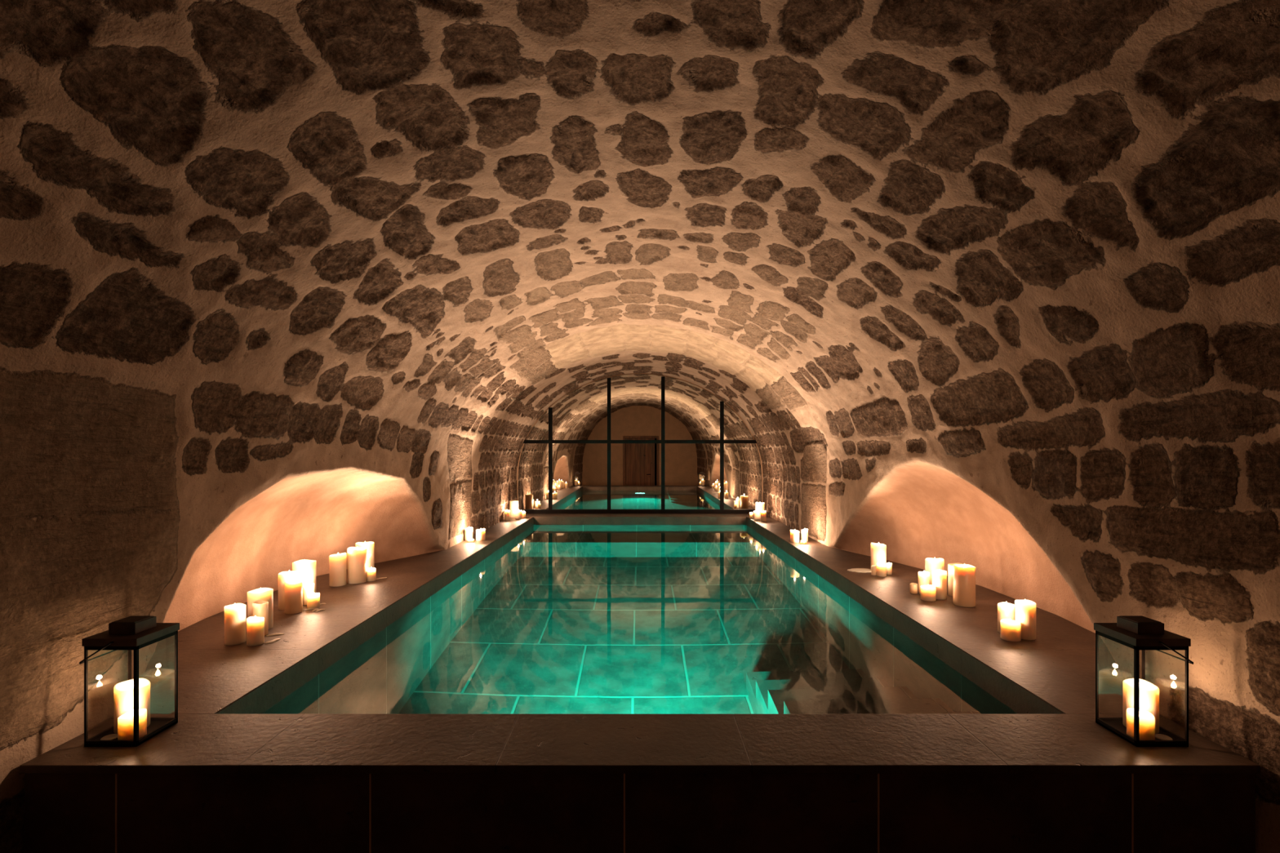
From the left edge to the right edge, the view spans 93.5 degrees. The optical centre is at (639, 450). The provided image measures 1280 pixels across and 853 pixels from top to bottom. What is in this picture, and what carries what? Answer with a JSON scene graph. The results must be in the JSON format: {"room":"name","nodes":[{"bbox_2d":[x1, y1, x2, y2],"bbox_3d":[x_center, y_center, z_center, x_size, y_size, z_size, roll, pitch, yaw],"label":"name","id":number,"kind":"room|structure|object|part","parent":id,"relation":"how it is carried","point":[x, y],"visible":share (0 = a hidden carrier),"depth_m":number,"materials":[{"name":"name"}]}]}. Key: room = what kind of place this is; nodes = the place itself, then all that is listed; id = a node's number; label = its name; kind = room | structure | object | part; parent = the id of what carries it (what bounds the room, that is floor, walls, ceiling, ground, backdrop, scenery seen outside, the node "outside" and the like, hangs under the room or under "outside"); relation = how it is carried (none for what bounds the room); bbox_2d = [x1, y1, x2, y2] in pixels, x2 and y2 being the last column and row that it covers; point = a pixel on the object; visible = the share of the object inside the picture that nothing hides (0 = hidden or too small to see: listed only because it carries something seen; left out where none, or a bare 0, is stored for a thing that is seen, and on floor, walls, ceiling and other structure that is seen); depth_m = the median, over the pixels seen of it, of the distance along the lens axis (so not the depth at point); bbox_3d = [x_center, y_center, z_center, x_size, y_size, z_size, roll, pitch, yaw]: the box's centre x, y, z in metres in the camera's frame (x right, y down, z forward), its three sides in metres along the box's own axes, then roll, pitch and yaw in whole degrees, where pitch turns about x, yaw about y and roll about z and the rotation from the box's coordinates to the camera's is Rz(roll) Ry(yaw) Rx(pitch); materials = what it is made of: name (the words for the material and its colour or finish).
{"room":"indoor spa pool","nodes":[
{"label":"indoor spa pool","id":0,"kind":"room"},
{"bbox_2d":[0,475,517,852],"bbox_3d":[-1.685,0.960,3.090,0.494,1.340,8.180,0,0,0],"label":"wall","id":1,"kind":"structure","parent":0,"point":[46,616],"depth_m":1.76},
{"bbox_2d":[0,0,1279,582],"bbox_3d":[-0.009,-0.434,3.090,3.577,1.470,8.180,0,0,0],"label":"ceiling","id":2,"kind":"structure","parent":0,"point":[1020,259],"depth_m":1.68,"materials":[{"name":"beige stone"}]},
{"bbox_2d":[517,373,762,502],"bbox_3d":[0.000,0.120,7.266,3.800,3.000,0.188,0,0,0],"label":"wall","id":3,"kind":"structure","parent":0,"point":[633,373],"depth_m":7.17,"materials":[{"name":"paint"}]},
{"bbox_2d":[518,373,761,513],"bbox_3d":[0.000,-0.087,7.151,2.900,1.655,0.038,0,0,0],"label":"mirror","id":4,"kind":"object","parent":3,"relation":"attached to","point":[633,443],"visible":0.93,"depth_m":7.16,"materials":[{"name":"clear mirror"}]},
{"bbox_3d":[0.000,0.718,7.146,2.880,0.045,0.027,0,0,0],"label":"rail","id":5,"kind":"part","parent":4,"relation":"part of","materials":[{"name":"black metal"}]},
{"bbox_2d":[762,475,1279,852],"bbox_3d":[1.660,0.966,3.090,0.446,1.329,8.180,0,0,0],"label":"wall","id":6,"kind":"structure","parent":0,"point":[1231,621],"depth_m":1.78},
{"bbox_3d":[0.000,1.670,0.084,3.400,0.100,2.767,0,0,0],"label":"floor","id":7,"kind":"structure","parent":0,"visible":0},
{"bbox_2d":[19,513,1260,852],"bbox_3d":[-0.025,1.436,4.288,3.860,1.392,5.743,0,0,0],"label":"swimming pool","id":8,"kind":"object","parent":7,"relation":"on","point":[229,776],"visible":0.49,"depth_m":1.43,"materials":[{"name":"tile"}]},
{"bbox_2d":[79,616,179,746],"bbox_3d":[-1.328,0.590,1.573,0.144,0.301,0.152,0,0,0],"label":"lantern","id":9,"kind":"object","parent":8,"relation":"on","point":[131,633],"visible":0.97,"depth_m":1.53,"materials":[{"name":"black metal"}]},
{"bbox_3d":[-1.357,0.504,1.573,0.087,0.059,0.152,0,0,0],"label":"handle","id":10,"kind":"part","parent":9,"relation":"part of","materials":[{"name":"black metal"}]},
{"bbox_2d":[100,733,117,740],"bbox_3d":[-1.355,0.732,1.538,0.036,0.004,0.036,0,0,0],"label":"puddle","id":11,"kind":"object","parent":9,"relation":"in","point":[109,737],"visible":0.94,"depth_m":1.54,"materials":[{"name":"wax"}]},
{"bbox_2d":[113,678,150,733],"bbox_3d":[-1.344,0.671,1.595,0.073,0.126,0.075,0,0,20],"label":"pillar candle","id":12,"kind":"object","parent":9,"relation":"in","point":[123,691],"visible":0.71,"depth_m":1.57,"materials":[{"name":"beige wax"}]},
{"bbox_2d":[117,708,146,740],"bbox_3d":[-1.300,0.698,1.544,0.058,0.072,0.056,0,0,-13],"label":"pillar candle","id":13,"kind":"object","parent":9,"relation":"in","point":[125,722],"visible":0.81,"depth_m":1.52,"materials":[{"name":"beige wax"}]},
{"bbox_2d":[224,603,245,645],"bbox_3d":[-1.562,0.663,2.324,0.070,0.154,0.070,0,0,13],"label":"pillar candle","id":14,"kind":"object","parent":8,"relation":"on","point":[234,614],"visible":1,"depth_m":2.30,"materials":[{"name":"beige wax"}]},
{"bbox_2d":[246,615,264,646],"bbox_3d":[-1.474,0.685,2.310,0.058,0.109,0.058,0,0,-38],"label":"pillar candle","id":15,"kind":"object","parent":8,"relation":"on","point":[255,624],"visible":1,"depth_m":2.29,"materials":[{"name":"beige wax"}]},
{"bbox_2d":[247,587,273,629],"bbox_3d":[-1.581,0.655,2.507,0.092,0.170,0.092,0,0,-18],"label":"pillar candle","id":16,"kind":"object","parent":8,"relation":"on","point":[266,594],"visible":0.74,"depth_m":2.49,"materials":[{"name":"beige wax"}]},
{"bbox_2d":[252,600,268,635],"bbox_3d":[-1.527,0.673,2.421,0.055,0.134,0.056,0,0,-3],"label":"pillar candle","id":17,"kind":"object","parent":8,"relation":"on","point":[260,608],"visible":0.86,"depth_m":2.41,"materials":[{"name":"wax"}]},
{"bbox_2d":[264,638,280,644],"bbox_3d":[-1.428,0.737,2.340,0.030,0.005,0.069,0,0,4],"label":"drip","id":18,"kind":"object","parent":8,"relation":"on","point":[275,639],"visible":1,"depth_m":2.33,"materials":[{"name":"white wax"}]},
{"bbox_2d":[266,633,284,636],"bbox_3d":[-1.468,0.737,2.424,0.064,0.005,0.030,0,0,-31],"label":"drip","id":19,"kind":"object","parent":8,"relation":"on","point":[272,634],"visible":1,"depth_m":2.42,"materials":[{"name":"white wax"}]},
{"bbox_2d":[278,570,299,610],"bbox_3d":[-1.653,0.651,2.837,0.088,0.178,0.089,0,0,0],"label":"pillar candle","id":20,"kind":"object","parent":8,"relation":"on","point":[283,576],"visible":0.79,"depth_m":2.80,"materials":[{"name":"beige wax"}]},
{"bbox_2d":[284,579,302,614],"bbox_3d":[-1.589,0.664,2.763,0.072,0.151,0.071,0,0,0],"label":"pillar candle","id":21,"kind":"object","parent":8,"relation":"on","point":[293,588],"visible":1,"depth_m":2.73,"materials":[{"name":"wax"}]},
{"bbox_2d":[292,559,315,592],"bbox_3d":[-1.663,0.639,2.985,0.104,0.203,0.103,0,0,0],"label":"pillar candle","id":22,"kind":"object","parent":8,"relation":"on","point":[307,568],"visible":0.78,"depth_m":2.95,"materials":[{"name":"beige wax"}]},
{"bbox_2d":[302,582,314,605],"bbox_3d":[-1.601,0.687,2.910,0.051,0.106,0.050,0,0,0],"label":"pillar candle","id":23,"kind":"object","parent":8,"relation":"on","point":[308,588],"visible":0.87,"depth_m":2.89,"materials":[{"name":"beige wax"}]},
{"bbox_2d":[306,591,319,608],"bbox_3d":[-1.542,0.703,2.846,0.055,0.074,0.054,0,0,0],"label":"pillar candle","id":24,"kind":"object","parent":8,"relation":"on","point":[313,599],"visible":1,"depth_m":2.83,"materials":[{"name":"beige wax"}]},
{"bbox_2d":[328,552,346,586],"bbox_3d":[-1.667,0.650,3.325,0.085,0.179,0.086,0,0,0],"label":"pillar candle","id":25,"kind":"object","parent":8,"relation":"on","point":[337,562],"visible":1,"depth_m":3.29,"materials":[{"name":"beige wax"}]},
{"bbox_2d":[346,546,366,583],"bbox_3d":[-1.597,0.640,3.399,0.100,0.200,0.100,0,0,0],"label":"pillar candle","id":26,"kind":"object","parent":8,"relation":"on","point":[356,556],"visible":1,"depth_m":3.36,"materials":[{"name":"beige wax"}]},
{"bbox_2d":[355,541,374,567],"bbox_3d":[-1.660,0.642,3.635,0.104,0.195,0.105,0,0,0],"label":"pillar candle","id":27,"kind":"object","parent":8,"relation":"on","point":[370,546],"visible":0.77,"depth_m":3.62,"materials":[{"name":"beige wax"}]},
{"bbox_2d":[366,554,370,568],"bbox_3d":[-1.601,0.672,3.540,0.032,0.135,0.032,0,0,9],"label":"pillar candle","id":28,"kind":"object","parent":8,"relation":"on","point":[368,556],"visible":0.55,"depth_m":3.53,"materials":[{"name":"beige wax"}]},
{"bbox_2d":[366,567,376,581],"bbox_3d":[-1.536,0.701,3.441,0.051,0.078,0.052,0,0,0],"label":"pillar candle","id":29,"kind":"object","parent":8,"relation":"on","point":[371,572],"visible":1,"depth_m":3.42,"materials":[{"name":"beige wax"}]},
{"bbox_2d":[464,526,472,540],"bbox_3d":[-1.420,0.683,4.998,0.065,0.113,0.065,0,0,0],"label":"pillar candle","id":30,"kind":"object","parent":8,"relation":"on","point":[468,531],"visible":0.87,"depth_m":4.97,"materials":[{"name":"beige wax"}]},
{"bbox_2d":[467,537,474,542],"bbox_3d":[-1.377,0.719,4.903,0.051,0.043,0.052,0,0,0],"label":"tealight candle","id":31,"kind":"object","parent":8,"relation":"on","point":[470,540],"visible":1,"depth_m":4.88,"materials":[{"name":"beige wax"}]},
{"bbox_2d":[475,528,485,541],"bbox_3d":[-1.319,0.690,4.989,0.076,0.101,0.077,0,0,0],"label":"pillar candle","id":32,"kind":"object","parent":8,"relation":"on","point":[480,533],"visible":1,"depth_m":4.96,"materials":[{"name":"beige wax"}]},
{"bbox_2d":[504,509,510,520],"bbox_3d":[-1.417,0.681,6.429,0.057,0.117,0.057,0,0,0],"label":"pillar candle","id":33,"kind":"object","parent":8,"relation":"on","point":[507,513],"visible":1,"depth_m":6.41,"materials":[{"name":"beige wax"}]},
{"bbox_2d":[509,500,518,517],"bbox_3d":[-1.401,0.645,6.710,0.098,0.190,0.097,0,0,-38],"label":"pillar candle","id":34,"kind":"object","parent":8,"relation":"on","point":[513,504],"visible":0.89,"depth_m":6.67,"materials":[{"name":"beige wax"}]},
{"bbox_2d":[515,509,521,519],"bbox_3d":[-1.322,0.688,6.563,0.070,0.104,0.069,0,0,0],"label":"pillar candle","id":35,"kind":"object","parent":8,"relation":"on","point":[517,513],"visible":1,"depth_m":6.54,"materials":[{"name":"beige wax"}]},
{"bbox_2d":[521,511,525,518],"bbox_3d":[-1.283,0.699,6.654,0.041,0.083,0.041,0,0,0],"label":"pillar candle","id":36,"kind":"object","parent":8,"relation":"on","point":[523,513],"visible":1,"depth_m":6.64,"materials":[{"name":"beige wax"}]},
{"bbox_2d":[262,524,1017,714],"bbox_3d":[0.000,0.832,4.233,2.394,0.001,5.074,0,0,0],"label":"pool water","id":37,"kind":"object","parent":8,"relation":"in","point":[558,619],"visible":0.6,"depth_m":2.61,"materials":[{"name":"teal liquid"}]},
{"bbox_3d":[0.000,1.190,1.548,2.920,0.860,0.237,0,0,0],"label":"panel","id":38,"kind":"part","parent":8,"relation":"part of","materials":[{"name":"tile"}]},
{"bbox_2d":[749,511,752,518],"bbox_3d":[1.223,0.707,6.626,0.039,0.067,0.038,0,0,9],"label":"pillar candle","id":39,"kind":"object","parent":8,"relation":"on","point":[750,513],"visible":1,"depth_m":6.61,"materials":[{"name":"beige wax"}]},
{"bbox_2d":[753,510,759,519],"bbox_3d":[1.257,0.687,6.488,0.074,0.105,0.075,0,0,0],"label":"pillar candle","id":40,"kind":"object","parent":8,"relation":"on","point":[756,513],"visible":1,"depth_m":6.46,"materials":[{"name":"beige wax"}]},
{"bbox_2d":[755,502,764,518],"bbox_3d":[1.326,0.651,6.658,0.101,0.179,0.100,0,0,0],"label":"pillar candle","id":41,"kind":"object","parent":8,"relation":"on","point":[758,506],"visible":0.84,"depth_m":6.61,"materials":[{"name":"beige wax"}]},
{"bbox_2d":[760,510,766,521],"bbox_3d":[1.298,0.682,6.330,0.056,0.115,0.056,0,0,0],"label":"pillar candle","id":42,"kind":"object","parent":8,"relation":"on","point":[763,513],"visible":1,"depth_m":6.31,"materials":[{"name":"wax"}]},
{"bbox_2d":[790,529,799,542],"bbox_3d":[1.255,0.687,4.885,0.072,0.106,0.073,0,0,0],"label":"pillar candle","id":43,"kind":"object","parent":8,"relation":"on","point":[794,534],"visible":1,"depth_m":4.85,"materials":[{"name":"beige wax"}]},
{"bbox_2d":[800,538,806,544],"bbox_3d":[1.303,0.718,4.800,0.046,0.044,0.046,0,0,0],"label":"tealight candle","id":44,"kind":"object","parent":8,"relation":"on","point":[802,542],"visible":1,"depth_m":4.79,"materials":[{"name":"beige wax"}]},
{"bbox_2d":[800,528,808,542],"bbox_3d":[1.348,0.686,4.934,0.056,0.108,0.056,0,0,0],"label":"pillar candle","id":45,"kind":"object","parent":8,"relation":"on","point":[804,532],"visible":0.91,"depth_m":4.91,"materials":[{"name":"beige wax"}]},
{"bbox_2d":[847,568,871,573],"bbox_3d":[1.374,0.737,3.722,0.190,0.005,0.122,0,0,0],"label":"wax spill","id":46,"kind":"object","parent":8,"relation":"on","point":[855,570],"visible":0.71,"depth_m":3.71,"materials":[{"name":"white wax"}]},
{"bbox_2d":[871,564,875,575],"bbox_3d":[1.393,0.711,3.592,0.027,0.058,0.027,0,0,-6],"label":"pillar candle","id":47,"kind":"object","parent":8,"relation":"on","point":[873,567],"visible":1,"depth_m":3.58,"materials":[{"name":"beige wax"}]},
{"bbox_2d":[871,542,886,572],"bbox_3d":[1.468,0.651,3.705,0.090,0.178,0.090,0,0,0],"label":"pillar candle","id":48,"kind":"object","parent":8,"relation":"on","point":[878,551],"visible":0.86,"depth_m":3.67,"materials":[{"name":"beige wax"}]},
{"bbox_2d":[876,562,886,577],"bbox_3d":[1.431,0.699,3.567,0.054,0.083,0.054,0,0,0],"label":"pillar candle","id":49,"kind":"object","parent":8,"relation":"on","point":[881,567],"visible":1,"depth_m":3.55,"materials":[{"name":"beige wax"}]},
{"bbox_2d":[886,562,892,574],"bbox_3d":[1.493,0.704,3.609,0.030,0.071,0.030,0,0,-16],"label":"pillar candle","id":50,"kind":"object","parent":8,"relation":"on","point":[889,565],"visible":1,"depth_m":3.60,"materials":[{"name":"beige wax"}]},
{"bbox_2d":[910,582,917,594],"bbox_3d":[1.424,0.715,3.135,0.036,0.051,0.036,0,0,-22],"label":"pillar candle","id":51,"kind":"object","parent":8,"relation":"on","point":[913,587],"visible":1,"depth_m":3.12,"materials":[{"name":"wax"}]},
{"bbox_2d":[918,570,929,594],"bbox_3d":[1.472,0.679,3.122,0.056,0.121,0.056,0,0,0],"label":"pillar candle","id":52,"kind":"object","parent":8,"relation":"on","point":[923,576],"visible":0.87,"depth_m":3.10,"materials":[{"name":"beige wax"}]},
{"bbox_2d":[920,584,936,601],"bbox_3d":[1.433,0.702,2.996,0.071,0.076,0.071,0,0,0],"label":"pillar candle","id":53,"kind":"object","parent":8,"relation":"on","point":[927,593],"visible":1,"depth_m":2.97,"materials":[{"name":"beige wax"}]},
{"bbox_2d":[924,557,944,584],"bbox_3d":[1.584,0.656,3.239,0.093,0.168,0.091,0,0,0],"label":"pillar candle","id":54,"kind":"object","parent":8,"relation":"on","point":[931,564],"visible":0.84,"depth_m":3.21,"materials":[{"name":"beige wax"}]},
{"bbox_2d":[932,569,946,599],"bbox_3d":[1.505,0.667,3.027,0.066,0.146,0.066,0,0,0],"label":"pillar candle","id":55,"kind":"object","parent":8,"relation":"on","point":[939,577],"visible":0.96,"depth_m":3.00,"materials":[{"name":"beige wax"}]},
{"bbox_2d":[947,563,961,596],"bbox_3d":[1.616,0.658,3.084,0.070,0.164,0.069,0,0,19],"label":"pillar candle","id":56,"kind":"object","parent":8,"relation":"on","point":[950,581],"visible":0.4,"depth_m":3.08,"materials":[{"name":"beige wax"}]},
{"bbox_2d":[952,564,975,607],"bbox_3d":[1.561,0.641,2.899,0.096,0.197,0.097,0,0,0],"label":"pillar candle","id":57,"kind":"object","parent":8,"relation":"on","point":[963,575],"visible":1,"depth_m":2.86,"materials":[{"name":"wax"}]},
{"bbox_2d":[997,601,1014,632],"bbox_3d":[1.495,0.677,2.459,0.060,0.126,0.061,0,0,-28],"label":"pillar candle","id":58,"kind":"object","parent":8,"relation":"on","point":[1006,610],"visible":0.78,"depth_m":2.44,"materials":[{"name":"beige wax"}]},
{"bbox_2d":[1000,618,1021,641],"bbox_3d":[1.457,0.700,2.368,0.069,0.080,0.070,0,0,7],"label":"pillar candle","id":59,"kind":"object","parent":8,"relation":"on","point":[1010,629],"visible":1,"depth_m":2.34,"materials":[{"name":"beige wax"}]},
{"bbox_2d":[1014,599,1035,639],"bbox_3d":[1.529,0.664,2.389,0.071,0.152,0.071,0,0,-44],"label":"pillar candle","id":60,"kind":"object","parent":8,"relation":"on","point":[1024,610],"visible":0.91,"depth_m":2.36,"materials":[{"name":"beige wax"}]},
{"bbox_2d":[1093,616,1193,746],"bbox_3d":[1.310,0.590,1.573,0.144,0.301,0.152,0,0,0],"label":"lantern","id":61,"kind":"object","parent":8,"relation":"on","point":[1135,633],"visible":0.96,"depth_m":1.54,"materials":[{"name":"black metal"}]},
{"bbox_2d":[1126,707,1155,740],"bbox_3d":[1.282,0.698,1.544,0.057,0.072,0.057,0,0,-3],"label":"pillar candle","id":62,"kind":"object","parent":61,"relation":"in","point":[1147,720],"visible":0.77,"depth_m":1.52,"materials":[{"name":"beige wax"}]},
{"bbox_2d":[1122,678,1159,733],"bbox_3d":[1.327,0.671,1.596,0.074,0.126,0.074,0,0,18],"label":"pillar candle","id":63,"kind":"object","parent":61,"relation":"in","point":[1148,692],"visible":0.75,"depth_m":1.58,"materials":[{"name":"beige wax"}]},
{"bbox_2d":[1155,733,1172,740],"bbox_3d":[1.337,0.732,1.538,0.036,0.004,0.036,0,0,0],"label":"puddle","id":64,"kind":"object","parent":61,"relation":"in","point":[1162,737],"visible":0.92,"depth_m":1.54,"materials":[{"name":"wax"}]},
{"bbox_3d":[1.339,0.504,1.573,0.087,0.059,0.152,0,0,0],"label":"handle","id":65,"kind":"part","parent":61,"relation":"part of","materials":[{"name":"black metal"}]}
]}

